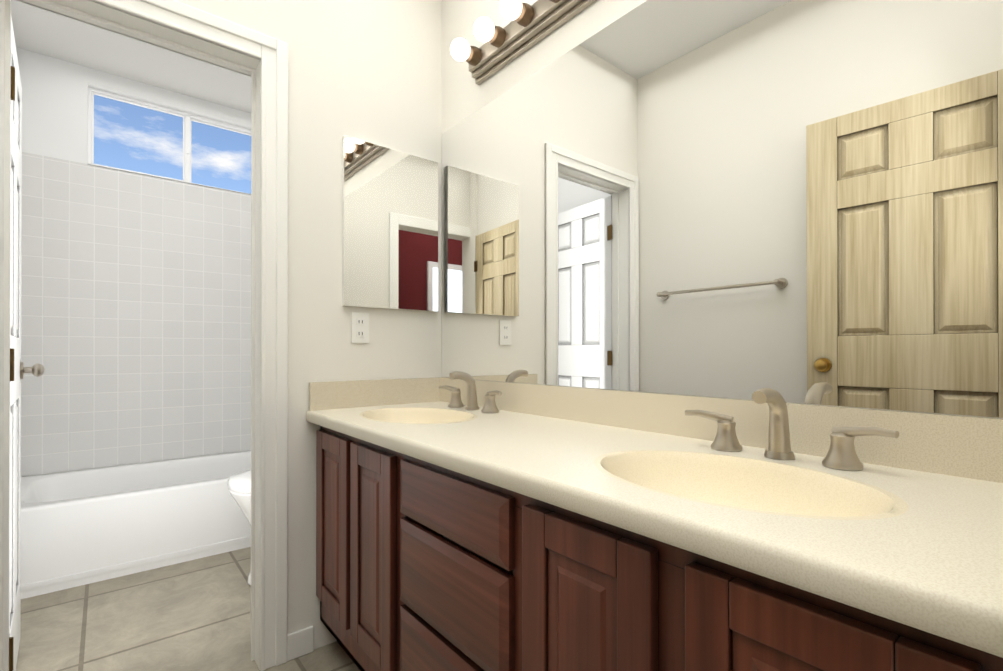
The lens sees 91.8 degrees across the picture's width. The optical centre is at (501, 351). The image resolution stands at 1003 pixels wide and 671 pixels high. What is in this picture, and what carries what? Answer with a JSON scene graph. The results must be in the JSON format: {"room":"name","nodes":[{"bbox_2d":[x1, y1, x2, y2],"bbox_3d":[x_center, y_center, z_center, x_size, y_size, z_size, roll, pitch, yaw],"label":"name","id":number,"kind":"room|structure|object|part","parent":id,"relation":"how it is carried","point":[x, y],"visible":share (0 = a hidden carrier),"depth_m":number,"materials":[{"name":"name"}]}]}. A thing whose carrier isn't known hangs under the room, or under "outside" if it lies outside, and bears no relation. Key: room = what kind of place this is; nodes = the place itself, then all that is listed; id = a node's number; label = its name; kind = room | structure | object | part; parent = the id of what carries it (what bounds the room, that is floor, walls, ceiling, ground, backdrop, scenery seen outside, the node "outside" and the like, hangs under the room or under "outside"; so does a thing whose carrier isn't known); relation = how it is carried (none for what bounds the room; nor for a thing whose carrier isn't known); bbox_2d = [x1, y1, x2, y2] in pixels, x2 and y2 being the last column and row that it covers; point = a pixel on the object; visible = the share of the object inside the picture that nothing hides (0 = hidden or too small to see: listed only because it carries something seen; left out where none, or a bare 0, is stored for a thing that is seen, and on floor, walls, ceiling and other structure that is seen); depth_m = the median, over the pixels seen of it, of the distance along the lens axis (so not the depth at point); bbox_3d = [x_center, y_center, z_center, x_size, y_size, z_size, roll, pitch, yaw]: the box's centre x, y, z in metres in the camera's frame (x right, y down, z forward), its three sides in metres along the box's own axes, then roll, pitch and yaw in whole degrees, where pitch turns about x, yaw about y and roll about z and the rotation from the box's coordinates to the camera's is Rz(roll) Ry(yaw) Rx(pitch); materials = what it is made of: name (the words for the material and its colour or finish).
{"room":"bathroom","nodes":[
{"label":"bathroom","id":0,"kind":"room"},
{"bbox_2d":[11,0,250,112],"bbox_3d":[-1.086,-1.702,0.700,3.520,0.060,5.270,0,0,-39],"label":"ceiling","id":1,"kind":"structure","parent":0,"point":[44,32],"depth_m":2.76,"materials":[{"name":"white paint"}]},
{"bbox_2d":[16,47,250,476],"bbox_3d":[-2.093,-0.295,3.197,1.560,2.740,0.120,0,0,-39],"label":"wall","id":2,"kind":"structure","parent":0,"point":[54,107],"depth_m":2.80,"materials":[{"name":"white paint"}]},
{"bbox_2d":[21,152,250,476],"bbox_3d":[-2.053,-0.203,3.148,1.560,1.785,0.006,0,0,-39],"label":"wall tiles","id":3,"kind":"structure","parent":2,"relation":"attached to","point":[136,318],"depth_m":2.97,"materials":[{"name":"white tile"}]},
{"bbox_2d":[88,87,250,194],"bbox_3d":[-2.065,-1.328,3.197,1.000,0.474,0.091,0,0,-39],"label":"window","id":4,"kind":"structure","parent":2,"relation":"in","point":[188,118],"depth_m":3.14,"materials":[{"name":"white plastic"}]},
{"bbox_2d":[16,547,359,670],"bbox_3d":[-1.086,1.098,0.692,3.520,0.060,5.270,0,0,-39],"label":"floor","id":5,"kind":"structure","parent":0,"point":[193,615],"depth_m":1.90,"materials":[{"name":"tile"}]},
{"bbox_2d":[21,451,250,598],"bbox_3d":[-1.799,0.882,2.832,1.556,0.385,0.796,0,0,-39],"label":"bathtub","id":6,"kind":"object","parent":5,"relation":"on","point":[82,527],"visible":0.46,"depth_m":2.41,"materials":[{"name":"white ceramic"}]},
{"bbox_2d":[228,469,250,584],"bbox_3d":[-0.936,0.653,2.411,0.740,0.840,0.486,0,0,-39],"label":"toilet","id":7,"kind":"object","parent":5,"relation":"on","point":[239,486],"visible":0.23,"depth_m":2.16,"materials":[{"name":"white ceramic"}]},
{"bbox_3d":[-1.005,0.597,2.366,0.576,0.050,0.386,0,0,-39],"label":"seat","id":8,"kind":"part","parent":7,"relation":"part of","materials":[{"name":"white ceramic"}]},
{"bbox_2d":[306,371,1002,670],"bbox_3d":[0.081,0.570,1.219,0.563,0.999,1.763,0,0,-39],"label":"bathroom vanity","id":9,"kind":"object","parent":5,"relation":"on","point":[767,529],"visible":1,"depth_m":0.85,"materials":[{"name":"brown wood"}]},
{"bbox_3d":[-0.564,0.576,1.628,0.020,0.590,0.280,0,0,-39],"label":"door","id":10,"kind":"part","parent":9,"relation":"part of","materials":[{"name":"brown wood"}]},
{"bbox_3d":[-0.372,0.575,1.392,0.020,0.590,0.270,0,0,-39],"label":"door","id":11,"kind":"part","parent":9,"relation":"part of","materials":[{"name":"brown wood"}]},
{"bbox_3d":[-0.120,0.761,1.083,0.020,0.215,0.435,0,0,-39],"label":"drawer","id":12,"kind":"part","parent":9,"relation":"part of","materials":[{"name":"brown wood"}]},
{"bbox_3d":[-0.120,0.534,1.084,0.020,0.210,0.435,0,0,-39],"label":"drawer","id":13,"kind":"part","parent":9,"relation":"part of","materials":[{"name":"brown wood"}]},
{"bbox_3d":[-0.120,0.346,1.084,0.020,0.135,0.435,0,0,-39],"label":"drawer","id":14,"kind":"part","parent":9,"relation":"part of","materials":[{"name":"brown wood"}]},
{"bbox_3d":[0.129,0.573,0.778,0.020,0.590,0.267,0,0,-39],"label":"door","id":15,"kind":"part","parent":9,"relation":"part of","materials":[{"name":"brown wood"}]},
{"bbox_3d":[0.331,0.572,0.530,0.020,0.590,0.275,0,0,-39],"label":"door","id":16,"kind":"part","parent":9,"relation":"part of","materials":[{"name":"brown wood"}]},
{"bbox_2d":[176,0,441,649],"bbox_3d":[-0.823,-0.299,1.702,1.720,2.740,0.120,0,0,-39],"label":"wall","id":17,"kind":"structure","parent":0,"point":[369,71],"depth_m":1.79,"materials":[{"name":"beige paint"}]},
{"bbox_2d":[9,17,44,670],"bbox_3d":[-1.578,0.043,1.553,0.162,2.030,0.618,0,0,-42],"label":"door","id":18,"kind":"structure","parent":17,"relation":"in","point":[18,369],"depth_m":1.57,"materials":[{"name":"white wood"}]},
{"bbox_3d":[-1.744,0.069,1.736,0.162,0.064,0.064,0,0,-42],"label":"knob","id":19,"kind":"part","parent":18,"relation":"part of","materials":[{"name":"silver metal"}]},
{"bbox_2d":[0,0,287,670],"bbox_3d":[-1.087,0.003,1.486,0.784,2.135,0.153,0,0,-39],"label":"door frame","id":20,"kind":"structure","parent":17,"relation":"attached to","point":[271,53],"depth_m":1.64,"materials":[{"name":"white wood"}]},
{"bbox_2d":[287,626,313,660],"bbox_3d":[-0.743,1.024,1.126,0.880,0.090,0.868,0,0,-39],"label":"baseboard","id":21,"kind":"structure","parent":17,"relation":"attached to","point":[300,642],"depth_m":1.70,"materials":[{"name":"white wood"}]},
{"bbox_2d":[351,312,368,342],"bbox_3d":[-0.538,-0.089,1.851,0.070,0.115,0.008,0,0,-39],"label":"electrical outlet plate","id":22,"kind":"object","parent":17,"relation":"attached to","point":[359,327],"visible":1,"depth_m":1.85,"materials":[{"name":"white plastic"}]},
{"bbox_2d":[342,136,437,311],"bbox_3d":[-0.431,-0.483,1.931,0.405,0.628,0.022,0,0,-39],"label":"mirror","id":23,"kind":"object","parent":17,"relation":"attached to","point":[389,228],"visible":1,"depth_m":1.91,"materials":[{"name":"white mirror"}]},
{"bbox_2d":[441,0,1002,575],"bbox_3d":[0.383,-0.300,1.390,0.126,2.740,1.889,0,0,-39],"label":"mirror","id":24,"kind":"object","parent":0,"point":[795,201],"depth_m":1.11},
{"bbox_2d":[450,0,596,84],"bbox_3d":[0.241,-1.085,1.342,0.168,0.114,1.250,0,0,-39],"label":"sconce","id":25,"kind":"object","parent":24,"relation":"attached to","point":[528,27],"visible":1,"depth_m":1.62,"materials":[{"name":"brown metal"}]}
]}

